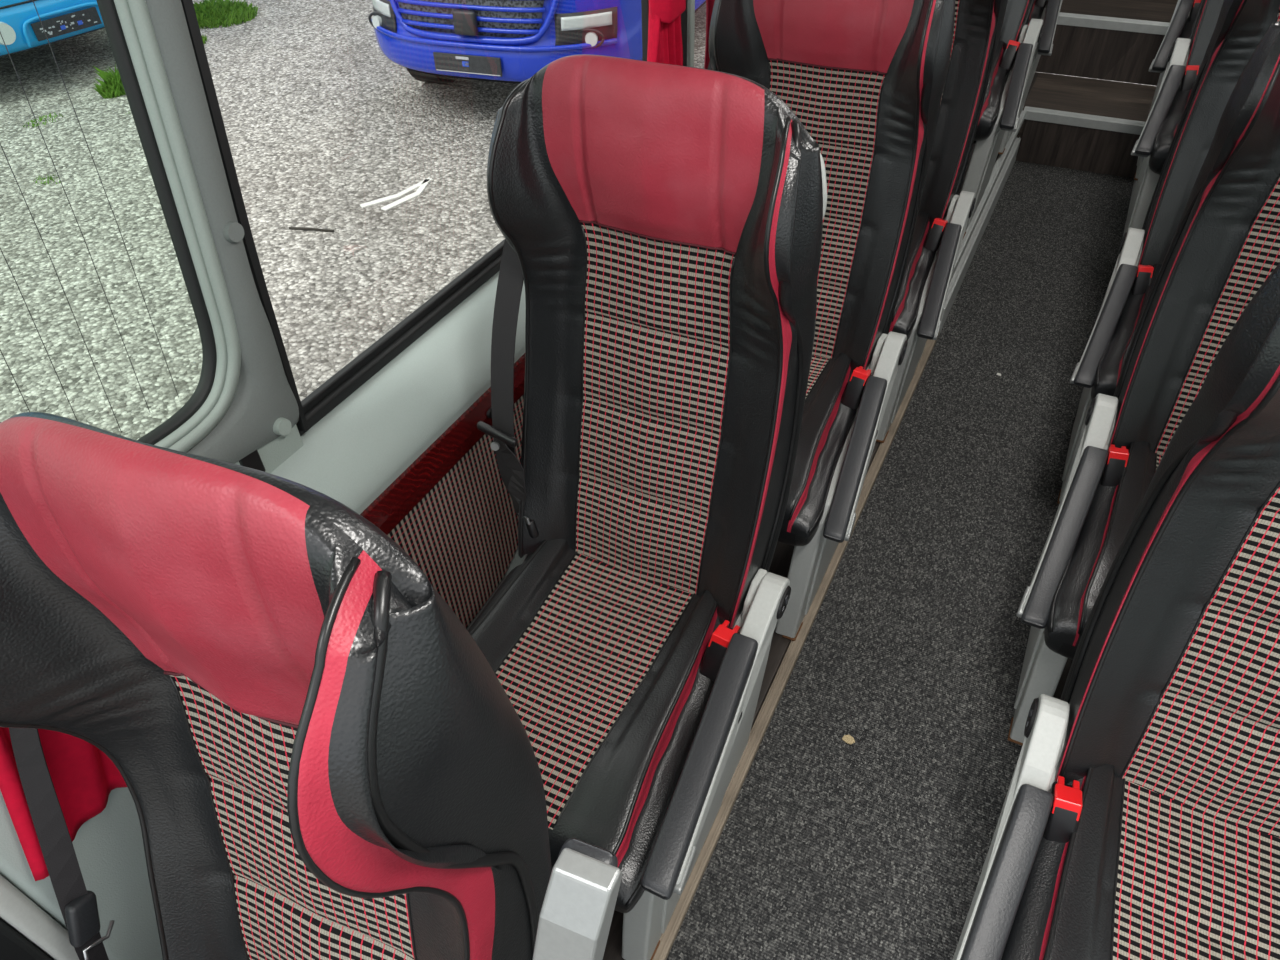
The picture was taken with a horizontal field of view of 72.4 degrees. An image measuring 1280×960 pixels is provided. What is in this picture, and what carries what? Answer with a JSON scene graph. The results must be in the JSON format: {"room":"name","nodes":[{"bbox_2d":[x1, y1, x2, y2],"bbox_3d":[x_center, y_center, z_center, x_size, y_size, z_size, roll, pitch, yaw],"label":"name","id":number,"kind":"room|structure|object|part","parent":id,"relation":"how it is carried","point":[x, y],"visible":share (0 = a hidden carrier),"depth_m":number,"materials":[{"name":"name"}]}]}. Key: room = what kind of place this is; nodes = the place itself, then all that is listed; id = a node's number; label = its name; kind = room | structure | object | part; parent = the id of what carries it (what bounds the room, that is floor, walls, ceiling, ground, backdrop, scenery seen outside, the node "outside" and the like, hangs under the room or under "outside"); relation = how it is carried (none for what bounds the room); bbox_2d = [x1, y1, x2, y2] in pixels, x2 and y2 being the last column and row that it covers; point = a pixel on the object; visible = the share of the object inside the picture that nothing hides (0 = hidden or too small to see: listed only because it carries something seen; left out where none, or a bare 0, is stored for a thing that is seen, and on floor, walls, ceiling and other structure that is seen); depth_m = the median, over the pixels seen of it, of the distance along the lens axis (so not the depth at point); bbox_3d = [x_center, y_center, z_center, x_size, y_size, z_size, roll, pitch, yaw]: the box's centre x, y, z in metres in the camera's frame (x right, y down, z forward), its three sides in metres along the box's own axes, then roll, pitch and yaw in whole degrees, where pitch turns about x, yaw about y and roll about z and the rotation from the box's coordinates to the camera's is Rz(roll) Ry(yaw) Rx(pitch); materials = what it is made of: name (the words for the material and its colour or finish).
{"room":"vehicle interior","nodes":[
{"label":"vehicle interior","id":0,"kind":"room"},
{"bbox_2d":[0,271,525,959],"bbox_3d":[0.390,-0.771,3.062,0.192,1.550,7.050,18,46,20],"label":"wall","id":1,"kind":"structure","parent":0,"point":[406,451],"depth_m":1.42,"materials":[{"name":"grey plastic"}]},
{"bbox_2d":[0,727,126,880],"bbox_3d":[-0.628,0.233,0.939,0.030,0.371,0.256,18,46,20],"label":"curtain","id":2,"kind":"object","parent":1,"relation":"hanging from","point":[83,777],"visible":0.19,"depth_m":0.98,"materials":[{"name":"red fabric"}]},
{"bbox_3d":[-0.697,0.508,1.182,0.100,0.840,0.200,18,46,20],"label":"panel","id":3,"kind":"part","parent":1,"relation":"part of","materials":[{"name":"grey plastic"}]},
{"bbox_2d":[0,0,227,447],"bbox_3d":[-0.853,0.027,0.488,0.027,0.727,1.505,18,46,20],"label":"window","id":4,"kind":"structure","parent":1,"relation":"in","point":[116,15],"depth_m":1.01,"materials":[{"name":"black rubber"}]},
{"bbox_3d":[-0.853,0.027,0.489,0.027,0.726,1.505,18,46,20],"label":"frame","id":5,"kind":"part","parent":4,"relation":"part of","materials":[{"name":"plastic"}]},
{"bbox_2d":[127,0,308,472],"bbox_3d":[-0.824,0.061,0.557,0.050,0.870,1.578,18,46,20],"label":"window pillar","id":6,"kind":"structure","parent":1,"relation":"attached to","point":[257,417],"depth_m":1.08,"materials":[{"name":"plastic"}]},
{"bbox_2d":[239,450,265,471],"bbox_3d":[-0.540,-0.025,1.210,0.012,0.055,0.030,18,46,20],"label":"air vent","id":7,"kind":"object","parent":1,"relation":"attached to","point":[255,459],"depth_m":1.21,"materials":[{"name":"black plastic"}]},
{"bbox_3d":[0.453,-1.148,2.688,0.028,0.083,4.820,18,46,20],"label":"wood trim","id":8,"kind":"part","parent":1,"relation":"part of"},
{"bbox_2d":[298,0,648,435],"bbox_3d":[-0.231,-0.761,1.480,0.027,0.785,1.440,18,46,20],"label":"window","id":9,"kind":"structure","parent":1,"relation":"in","point":[342,384],"depth_m":1.46,"materials":[{"name":"black rubber"}]},
{"bbox_2d":[681,0,694,66],"bbox_3d":[0.081,-1.180,1.928,0.035,0.800,0.136,18,46,20],"label":"trim","id":10,"kind":"structure","parent":1,"relation":"attached to","point":[688,16],"depth_m":2.08,"materials":[{"name":"plastic"}]},
{"bbox_3d":[0.539,-1.832,2.615,0.020,0.780,1.950,18,46,20],"label":"window","id":11,"kind":"structure","parent":1,"relation":"in","visible":0},
{"bbox_2d":[704,0,714,68],"bbox_3d":[0.211,-1.307,2.062,0.035,0.700,0.270,18,46,20],"label":"curtain","id":12,"kind":"object","parent":11,"relation":"hanging from","point":[709,3],"visible":0.08,"depth_m":2.11,"materials":[{"name":"fabric"}]},
{"bbox_2d":[603,160,1133,959],"bbox_3d":[0.912,0.237,2.070,2.120,0.058,4.900,18,46,20],"label":"floor","id":13,"kind":"structure","parent":0,"point":[876,846],"depth_m":1.92,"materials":[{"name":"grey carpet"}]},
{"bbox_2d":[0,412,621,959],"bbox_3d":[-0.389,0.592,0.816,0.677,1.237,0.750,15,45,18],"label":"seat","id":14,"kind":"object","parent":13,"relation":"on","point":[316,756],"visible":1,"depth_m":0.64,"materials":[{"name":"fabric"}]},
{"bbox_3d":[-0.170,0.400,0.718,0.042,0.777,0.166,13,41,19],"label":"contrast trim","id":15,"kind":"part","parent":14,"relation":"part of","materials":[{"name":"leather"}]},
{"bbox_2d":[467,54,826,959],"bbox_3d":[-0.051,0.104,1.288,0.554,1.233,0.725,18,46,20],"label":"seat","id":16,"kind":"object","parent":13,"relation":"on","point":[661,225],"visible":0.87,"depth_m":1.25,"materials":[{"name":"fabric"}]},
{"bbox_2d":[467,555,531,631],"bbox_3d":[-0.274,0.269,1.446,0.047,0.144,0.531,21,47,23],"label":"cushion","id":17,"kind":"object","parent":16,"relation":"on","point":[517,578],"depth_m":1.44,"materials":[{"name":"black leather"}]},
{"bbox_3d":[-0.257,0.368,1.565,0.025,0.482,0.477,18,46,20],"label":"window panel","id":18,"kind":"part","parent":16,"relation":"part of","materials":[{"name":"black plastic"}]},
{"bbox_3d":[-0.195,0.065,1.476,0.004,0.023,0.037,-26,48,-24],"label":"tongue plate","id":19,"kind":"part","parent":16,"relation":"part of","materials":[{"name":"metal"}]},
{"bbox_3d":[0.056,0.348,1.296,0.019,0.104,0.530,15,45,17],"label":"contrast trim","id":20,"kind":"part","parent":16,"relation":"part of","materials":[{"name":"leather"}]},
{"bbox_2d":[614,616,720,912],"bbox_3d":[0.075,0.379,1.312,0.047,0.144,0.531,15,45,17],"label":"cushion","id":21,"kind":"object","parent":16,"relation":"on","point":[646,777],"depth_m":1.23,"materials":[{"name":"black leather"}]},
{"bbox_3d":[0.099,0.480,1.429,0.072,0.482,0.477,18,46,20],"label":"panel","id":22,"kind":"part","parent":16,"relation":"part of","materials":[{"name":"grey plastic"}]},
{"bbox_3d":[0.120,0.329,1.230,0.045,0.121,0.486,15,45,18],"label":"armrest","id":23,"kind":"part","parent":16,"relation":"part of","materials":[{"name":"grey plastic"}]},
{"bbox_3d":[0.165,-0.064,1.183,0.033,0.778,0.170,13,44,15],"label":"contrast trim","id":24,"kind":"part","parent":16,"relation":"part of","materials":[{"name":"leather"}]},
{"bbox_3d":[0.205,-0.357,1.137,0.079,0.170,0.036,-13,44,-12],"label":"grab handle","id":25,"kind":"part","parent":16,"relation":"part of","materials":[{"name":"grey plastic"}]},
{"bbox_2d":[653,331,939,959],"bbox_3d":[0.200,0.565,1.713,0.026,0.034,3.380,18,46,20],"label":"trim","id":26,"kind":"structure","parent":13,"relation":"attached to","point":[759,728],"depth_m":1.81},
{"bbox_2d":[708,0,954,640],"bbox_3d":[0.278,-0.350,1.772,0.554,1.233,0.725,18,46,20],"label":"seat","id":27,"kind":"object","parent":13,"relation":"on","point":[866,79],"visible":0.62,"depth_m":1.69,"materials":[{"name":"black leather"}]},
{"bbox_2d":[777,530,796,545],"bbox_3d":[0.230,-0.093,1.896,0.415,0.066,0.528,18,46,20],"label":"cushion","id":28,"kind":"object","parent":27,"relation":"on","point":[789,537],"depth_m":1.65,"materials":[{"name":"black leather"}]},
{"bbox_3d":[0.384,-0.106,1.779,0.019,0.104,0.530,15,45,17],"label":"contrast trim","id":29,"kind":"part","parent":27,"relation":"part of","materials":[{"name":"leather"}]},
{"bbox_2d":[790,370,854,545],"bbox_3d":[0.403,-0.075,1.796,0.047,0.144,0.531,15,45,17],"label":"cushion","id":30,"kind":"object","parent":27,"relation":"on","point":[826,445],"depth_m":1.70,"materials":[{"name":"black leather"}]},
{"bbox_3d":[0.428,0.026,1.913,0.072,0.482,0.477,18,46,20],"label":"panel","id":31,"kind":"part","parent":27,"relation":"part of","materials":[{"name":"grey plastic"}]},
{"bbox_3d":[0.459,-0.097,1.750,0.066,0.121,0.484,18,59,20],"label":"armrest","id":32,"kind":"part","parent":27,"relation":"part of","materials":[{"name":"grey plastic"}]},
{"bbox_3d":[0.493,-0.518,1.666,0.033,0.778,0.170,13,44,15],"label":"contrast trim","id":33,"kind":"part","parent":27,"relation":"part of","materials":[{"name":"leather"}]},
{"bbox_2d":[842,735,854,743],"bbox_3d":[0.420,0.522,1.758,0.024,0.003,0.018,33,53,32],"label":"chip","id":34,"kind":"object","parent":13,"relation":"on","point":[848,739],"visible":1,"depth_m":1.76,"materials":[{"name":"beige plant"}]},
{"bbox_2d":[876,0,1007,442],"bbox_3d":[0.607,-0.804,2.255,0.554,1.233,0.725,18,46,20],"label":"seat","id":35,"kind":"object","parent":13,"relation":"on","point":[943,216],"visible":0.35,"depth_m":2.23,"materials":[{"name":"black leather"}]},
{"bbox_3d":[0.713,-0.560,2.262,0.019,0.104,0.530,15,45,17],"label":"contrast trim","id":36,"kind":"part","parent":35,"relation":"part of","materials":[{"name":"leather"}]},
{"bbox_3d":[0.756,-0.428,2.396,0.072,0.482,0.477,18,46,20],"label":"panel","id":37,"kind":"part","parent":35,"relation":"part of","materials":[{"name":"grey plastic"}]},
{"bbox_2d":[892,224,933,340],"bbox_3d":[0.732,-0.529,2.279,0.047,0.144,0.531,15,45,17],"label":"cushion","id":38,"kind":"object","parent":35,"relation":"on","point":[917,288],"depth_m":2.18,"materials":[{"name":"black leather"}]},
{"bbox_3d":[0.787,-0.551,2.233,0.066,0.121,0.484,18,59,20],"label":"armrest","id":39,"kind":"part","parent":35,"relation":"part of","materials":[{"name":"grey plastic"}]},
{"bbox_3d":[0.822,-0.972,2.149,0.033,0.778,0.170,13,44,15],"label":"contrast trim","id":40,"kind":"part","parent":35,"relation":"part of","materials":[{"name":"leather"}]},
{"bbox_2d":[953,263,1279,959],"bbox_3d":[0.696,0.378,0.962,0.539,1.233,0.725,18,46,20],"label":"seat","id":41,"kind":"object","parent":13,"relation":"on","point":[1139,819],"visible":1,"depth_m":1.07,"materials":[{"name":"black leather"}]},
{"bbox_3d":[0.451,0.496,1.103,0.066,0.121,0.484,18,59,20],"label":"armrest","id":42,"kind":"part","parent":41,"relation":"part of","materials":[{"name":"grey plastic"}]},
{"bbox_3d":[0.507,0.647,1.232,0.072,0.482,0.477,18,46,20],"label":"panel","id":43,"kind":"part","parent":41,"relation":"part of","materials":[{"name":"grey plastic"}]},
{"bbox_2d":[1002,777,1083,959],"bbox_3d":[0.489,0.547,1.112,0.050,0.147,0.531,20,47,23],"label":"cushion","id":44,"kind":"object","parent":41,"relation":"on","point":[1043,881],"depth_m":1.07,"materials":[{"name":"black leather"}]},
{"bbox_3d":[0.507,0.528,1.082,0.015,0.104,0.529,20,47,23],"label":"contrast trim","id":45,"kind":"part","parent":41,"relation":"part of","materials":[{"name":"leather"}]},
{"bbox_3d":[0.579,0.106,0.984,0.031,0.776,0.171,23,48,25],"label":"contrast trim","id":46,"kind":"part","parent":41,"relation":"part of","materials":[{"name":"leather"}]},
{"bbox_2d":[1008,21,1279,745],"bbox_3d":[1.024,-0.076,1.445,0.539,1.233,0.725,18,46,20],"label":"seat","id":47,"kind":"object","parent":13,"relation":"on","point":[1224,246],"visible":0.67,"depth_m":1.51,"materials":[{"name":"black leather"}]},
{"bbox_3d":[0.836,0.193,1.715,0.072,0.482,0.477,18,46,20],"label":"panel","id":48,"kind":"part","parent":47,"relation":"part of","materials":[{"name":"grey plastic"}]},
{"bbox_2d":[1055,643,1076,659],"bbox_3d":[0.992,0.186,1.563,0.415,0.066,0.528,18,46,20],"label":"cushion","id":49,"kind":"object","parent":47,"relation":"on","point":[1068,650],"depth_m":1.44,"materials":[{"name":"black leather"}]},
{"bbox_3d":[0.780,0.042,1.586,0.066,0.121,0.484,18,59,20],"label":"armrest","id":50,"kind":"part","parent":47,"relation":"part of","materials":[{"name":"grey plastic"}]},
{"bbox_2d":[1044,478,1116,651],"bbox_3d":[0.818,0.093,1.595,0.050,0.147,0.531,20,47,23],"label":"cushion","id":51,"kind":"object","parent":47,"relation":"on","point":[1085,552],"depth_m":1.49,"materials":[{"name":"black leather"}]},
{"bbox_3d":[0.836,0.074,1.565,0.015,0.104,0.529,20,47,23],"label":"contrast trim","id":52,"kind":"part","parent":47,"relation":"part of","materials":[{"name":"leather"}]},
{"bbox_3d":[0.907,-0.348,1.467,0.031,0.776,0.171,23,48,25],"label":"contrast trim","id":53,"kind":"part","parent":47,"relation":"part of","materials":[{"name":"leather"}]},
{"bbox_2d":[1057,0,1279,503],"bbox_3d":[1.353,-0.530,1.928,0.539,1.233,0.725,18,46,20],"label":"seat","id":54,"kind":"object","parent":13,"relation":"on","point":[1241,25],"visible":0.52,"depth_m":2.00,"materials":[{"name":"black leather"}]},
{"bbox_3d":[1.164,-0.261,2.199,0.072,0.482,0.477,18,46,20],"label":"panel","id":55,"kind":"part","parent":54,"relation":"part of","materials":[{"name":"grey plastic"}]},
{"bbox_3d":[1.108,-0.412,2.070,0.066,0.121,0.484,18,59,20],"label":"armrest","id":56,"kind":"part","parent":54,"relation":"part of","materials":[{"name":"grey plastic"}]},
{"bbox_2d":[1091,287,1143,399],"bbox_3d":[1.146,-0.361,2.078,0.050,0.147,0.531,20,47,23],"label":"cushion","id":57,"kind":"object","parent":54,"relation":"on","point":[1124,306],"depth_m":1.99,"materials":[{"name":"black leather"}]},
{"bbox_3d":[1.164,-0.380,2.048,0.015,0.104,0.529,20,47,23],"label":"contrast trim","id":58,"kind":"part","parent":54,"relation":"part of","materials":[{"name":"leather"}]},
{"bbox_3d":[1.236,-0.802,1.950,0.031,0.776,0.171,23,48,25],"label":"contrast trim","id":59,"kind":"part","parent":54,"relation":"part of","materials":[{"name":"leather"}]},
{"bbox_2d":[958,72,1156,194],"bbox_3d":[1.348,-1.173,3.450,1.155,0.250,2.000,18,46,20],"label":"stair step","id":60,"kind":"structure","parent":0,"point":[1114,99],"depth_m":3.76,"materials":[{"name":"brown wood"}]},
{"bbox_2d":[939,137,1020,333],"bbox_3d":[1.282,-0.962,3.279,0.026,0.114,1.500,18,46,20],"label":"trim","id":61,"kind":"structure","parent":60,"relation":"attached to","point":[957,279],"depth_m":3.15,"materials":[{"name":"metal"}]},
{"bbox_2d":[950,136,1016,281],"bbox_3d":[1.274,-1.029,3.237,0.010,0.150,1.480,18,46,20],"label":"trim","id":62,"kind":"structure","parent":60,"relation":"attached to","point":[1016,136],"depth_m":3.20,"materials":[{"name":"brown wood"}]},
{"bbox_2d":[951,110,1025,278],"bbox_3d":[1.276,-1.081,3.186,0.026,0.036,1.480,18,46,20],"label":"trim","id":63,"kind":"structure","parent":60,"relation":"attached to","point":[1001,159],"depth_m":3.13,"materials":[{"name":"metal"}]},
{"bbox_2d":[961,0,1043,239],"bbox_3d":[0.972,-1.472,2.658,0.554,1.233,0.725,18,46,20],"label":"seat","id":64,"kind":"object","parent":60,"relation":"on","point":[1017,43],"visible":0.3,"depth_m":2.66,"materials":[{"name":"black leather"}]},
{"bbox_2d":[974,125,981,140],"bbox_3d":[0.924,-1.214,2.782,0.415,0.066,0.528,18,46,20],"label":"cushion","id":65,"kind":"object","parent":64,"relation":"on","point":[978,136],"depth_m":2.54,"materials":[{"name":"black leather"}]},
{"bbox_3d":[1.122,-1.095,2.799,0.072,0.482,0.477,18,46,20],"label":"panel","id":66,"kind":"part","parent":64,"relation":"part of","materials":[{"name":"grey plastic"}]},
{"bbox_3d":[1.078,-1.227,2.666,0.019,0.104,0.530,15,45,17],"label":"contrast trim","id":67,"kind":"part","parent":64,"relation":"part of","materials":[{"name":"leather"}]},
{"bbox_2d":[978,50,1008,139],"bbox_3d":[1.097,-1.196,2.682,0.047,0.144,0.531,15,45,17],"label":"cushion","id":68,"kind":"object","parent":64,"relation":"on","point":[996,100],"depth_m":2.57,"materials":[{"name":"black leather"}]},
{"bbox_3d":[1.187,-1.639,2.553,0.033,0.778,0.170,13,44,15],"label":"contrast trim","id":69,"kind":"part","parent":64,"relation":"part of","materials":[{"name":"leather"}]},
{"bbox_3d":[1.153,-1.218,2.637,0.066,0.121,0.484,18,59,20],"label":"armrest","id":70,"kind":"part","parent":64,"relation":"part of","materials":[{"name":"grey plastic"}]},
{"bbox_2d":[998,0,1062,154],"bbox_3d":[1.301,-1.926,3.142,0.554,1.233,0.725,18,46,20],"label":"seat","id":71,"kind":"object","parent":60,"relation":"on","point":[1047,10],"visible":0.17,"depth_m":3.10,"materials":[{"name":"black leather"}]},
{"bbox_2d":[1029,0,1042,22],"bbox_3d":[1.426,-1.650,3.165,0.047,0.144,0.531,15,45,17],"label":"cushion","id":72,"kind":"object","parent":71,"relation":"on","point":[1037,10],"depth_m":3.17,"materials":[{"name":"black leather"}]},
{"bbox_3d":[1.482,-1.672,3.120,0.066,0.121,0.484,18,59,20],"label":"armrest","id":73,"kind":"part","parent":71,"relation":"part of","materials":[{"name":"grey plastic"}]},
{"bbox_2d":[1016,119,1139,177],"bbox_3d":[1.846,-1.397,3.662,0.475,0.190,0.026,18,46,20],"label":"trim","id":74,"kind":"structure","parent":60,"relation":"attached to","point":[1107,152],"depth_m":3.66,"materials":[{"name":"brown wood"}]},
{"bbox_2d":[1024,106,1145,134],"bbox_3d":[1.844,-1.475,3.594,0.515,0.038,0.046,18,46,20],"label":"trim","id":75,"kind":"structure","parent":60,"relation":"attached to","point":[1032,113],"depth_m":3.58,"materials":[{"name":"metal"}]},
{"bbox_2d":[1035,24,1164,85],"bbox_3d":[2.224,-1.837,3.784,2.120,0.235,0.030,18,46,20],"label":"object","id":76,"kind":"structure","parent":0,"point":[1095,53],"depth_m":3.85,"materials":[{"name":"brown wood"}]},
{"bbox_2d":[1060,0,1177,22],"bbox_3d":[2.533,-2.337,4.177,2.120,0.045,1.370,18,46,20],"label":"floor","id":77,"kind":"structure","parent":0,"point":[1149,10],"depth_m":3.90,"materials":[{"name":"brown wood"}]},
{"bbox_2d":[1057,12,1169,34],"bbox_3d":[2.069,-1.967,3.774,0.575,0.038,0.046,18,46,20],"label":"trim","id":78,"kind":"structure","parent":77,"relation":"attached to","point":[1070,19],"depth_m":3.77,"materials":[{"name":"metal"}]},
{"bbox_3d":[1.472,-1.887,1.776,2.240,0.399,6.400,18,46,20],"label":"ceiling","id":79,"kind":"structure","parent":0,"visible":0},
{"bbox_2d":[647,0,685,65],"bbox_3d":[0.061,-1.049,1.787,0.061,0.700,0.200,18,46,20],"label":"curtain","id":80,"kind":"object","parent":79,"relation":"hanging from","point":[665,46],"visible":0.38,"depth_m":1.84,"materials":[{"name":"red fabric"}]},
{"bbox_3d":[2.297,-0.872,3.087,0.965,0.250,2.000,18,46,20],"label":"floor","id":81,"kind":"structure","parent":0,"visible":0},
{"bbox_2d":[1127,180,1136,215],"bbox_3d":[1.603,-0.627,2.932,0.026,0.074,2.080,18,46,20],"label":"trim","id":82,"kind":"structure","parent":81,"relation":"attached to","point":[1135,181],"depth_m":3.48,"materials":[{"name":"metal"}]},
{"bbox_2d":[1134,0,1200,180],"bbox_3d":[2.047,-1.652,2.815,0.539,1.233,0.725,18,46,20],"label":"seat","id":83,"kind":"object","parent":81,"relation":"on","point":[1185,12],"visible":0.23,"depth_m":2.93,"materials":[{"name":"black leather"}]},
{"bbox_3d":[1.802,-1.533,2.956,0.066,0.121,0.484,18,59,20],"label":"armrest","id":84,"kind":"part","parent":83,"relation":"part of","materials":[{"name":"grey plastic"}]},
{"bbox_2d":[1164,17,1193,72],"bbox_3d":[1.840,-1.482,2.965,0.050,0.147,0.531,20,47,23],"label":"cushion","id":85,"kind":"object","parent":83,"relation":"on","point":[1180,27],"depth_m":2.91,"materials":[{"name":"black leather"}]},
{"bbox_2d":[1123,0,1223,235],"bbox_3d":[1.718,-1.198,2.332,0.539,1.233,0.725,18,46,20],"label":"seat","id":86,"kind":"object","parent":81,"relation":"on","point":[1186,56],"visible":0.38,"depth_m":2.46,"materials":[{"name":"black leather"}]},
{"bbox_3d":[1.530,-0.928,2.602,0.072,0.482,0.477,18,46,20],"label":"panel","id":87,"kind":"part","parent":86,"relation":"part of","materials":[{"name":"grey plastic"}]},
{"bbox_2d":[1155,159,1165,174],"bbox_3d":[1.686,-0.935,2.450,0.415,0.066,0.528,18,46,20],"label":"cushion","id":88,"kind":"object","parent":86,"relation":"on","point":[1159,163],"depth_m":2.34,"materials":[{"name":"black leather"}]},
{"bbox_3d":[1.474,-1.079,2.473,0.066,0.121,0.484,18,59,20],"label":"armrest","id":89,"kind":"part","parent":86,"relation":"part of","materials":[{"name":"grey plastic"}]},
{"bbox_2d":[1149,85,1190,172],"bbox_3d":[1.512,-1.028,2.482,0.050,0.147,0.531,20,47,23],"label":"cushion","id":90,"kind":"object","parent":86,"relation":"on","point":[1172,100],"depth_m":2.38,"materials":[{"name":"black leather"}]},
{"bbox_3d":[1.601,-1.469,2.353,0.031,0.776,0.171,23,48,25],"label":"contrast trim","id":91,"kind":"part","parent":86,"relation":"part of","materials":[{"name":"leather"}]},
{"label":"outside","id":92,"kind":"structure","parent":0,"visible":0},
{"bbox_2d":[0,0,1152,439],"bbox_3d":[-2.544,-4.137,8.212,32.000,0.001,32.000,18,46,20],"label":"gravel ground","id":93,"kind":"structure","parent":92,"point":[320,124],"depth_m":5.62,"materials":[{"name":"grey gravel"}]},
{"bbox_2d":[22,113,62,126],"bbox_3d":[-4.664,-2.820,6.827,0.203,0.037,0.314,18,46,20],"label":"grass patch","id":94,"kind":"structure","parent":93,"relation":"on","point":[40,117],"depth_m":6.83,"materials":[{"name":"green plant"}]},
{"bbox_2d":[33,174,60,185],"bbox_3d":[-4.066,-2.060,5.983,0.150,0.028,0.206,-27,48,-25],"label":"grass patch","id":95,"kind":"structure","parent":93,"relation":"on","point":[48,177],"depth_m":5.99,"materials":[{"name":"green plant"}]},
{"bbox_2d":[0,0,104,56],"bbox_3d":[-7.915,-5.793,8.072,7.535,2.900,2.300,22,48,24],"label":"bus","id":96,"kind":"object","parent":93,"relation":"on","point":[21,29],"visible":0.94,"depth_m":7.08,"materials":[{"name":"metal"}]},
{"bbox_2d":[0,22,15,44],"bbox_3d":[-5.007,-3.510,6.882,0.058,0.169,0.169,27,50,28],"label":"fog lamp","id":97,"kind":"object","parent":96,"relation":"attached to","point":[7,29],"depth_m":6.89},
{"bbox_3d":[-4.720,-3.760,7.209,0.016,0.130,0.560,22,48,24],"label":"number plate","id":98,"kind":"part","parent":96,"relation":"part of","materials":[{"name":"black plastic"}]},
{"bbox_2d":[93,65,125,98],"bbox_3d":[-4.329,-3.316,7.211,0.277,0.232,0.416,18,46,20],"label":"grass patch","id":99,"kind":"structure","parent":93,"relation":"on","point":[112,85],"depth_m":7.17,"materials":[{"name":"green plant"}]},
{"bbox_2d":[202,34,206,43],"bbox_3d":[-4.242,-4.183,8.259,0.277,0.091,0.303,-21,46,-19],"label":"grass patch","id":100,"kind":"structure","parent":93,"relation":"on","point":[204,39],"depth_m":8.28,"materials":[{"name":"green plant"}]},
{"bbox_2d":[193,0,257,28],"bbox_3d":[-4.296,-4.761,8.814,0.896,0.195,0.770,18,46,20],"label":"grass patch","id":101,"kind":"structure","parent":93,"relation":"on","point":[210,14],"depth_m":8.72,"materials":[{"name":"green plant"}]},
{"bbox_2d":[289,227,333,232],"bbox_3d":[-2.003,-1.529,5.335,0.292,0.020,0.019,6,43,9],"label":"stick","id":102,"kind":"object","parent":93,"relation":"on","point":[294,228],"visible":1,"depth_m":5.33,"materials":[{"name":"grey wood"}]},
{"bbox_2d":[360,178,432,210],"bbox_3d":[-1.531,-1.840,5.664,0.195,0.012,0.551,32,52,32],"label":"ground mark","id":103,"kind":"structure","parent":93,"relation":"on","point":[422,185],"depth_m":5.64,"materials":[{"name":"white paint"}]},
{"bbox_2d":[368,0,705,83],"bbox_3d":[-0.437,-4.911,7.254,2.034,2.330,4.735,12,44,15],"label":"truck","id":104,"kind":"object","parent":93,"relation":"on","point":[436,41],"visible":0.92,"depth_m":5.99,"materials":[{"name":"blue paint"}]},
{"bbox_2d":[372,15,381,28],"bbox_3d":[-1.914,-3.337,6.379,0.089,0.089,0.038,28,50,28],"label":"fog lamp","id":105,"kind":"object","parent":104,"relation":"on","point":[376,20],"depth_m":6.36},
{"bbox_3d":[-1.201,-2.894,6.090,0.520,0.120,0.020,12,44,15],"label":"number plate","id":106,"kind":"part","parent":104,"relation":"part of","materials":[{"name":"grey metal"}]},
{"bbox_2d":[389,0,558,44],"bbox_3d":[-1.163,-3.226,5.962,1.363,0.402,0.226,12,44,15],"label":"grille","id":107,"kind":"object","parent":104,"relation":"attached to","point":[431,22],"depth_m":5.93,"materials":[{"name":"blue paint"}]},
{"bbox_2d":[585,32,597,46],"bbox_3d":[-0.330,-2.990,5.941,0.089,0.089,0.038,-1,42,1],"label":"fog lamp","id":108,"kind":"object","parent":104,"relation":"on","point":[591,38],"depth_m":5.93,"materials":[{"name":"white glass"}]}
]}

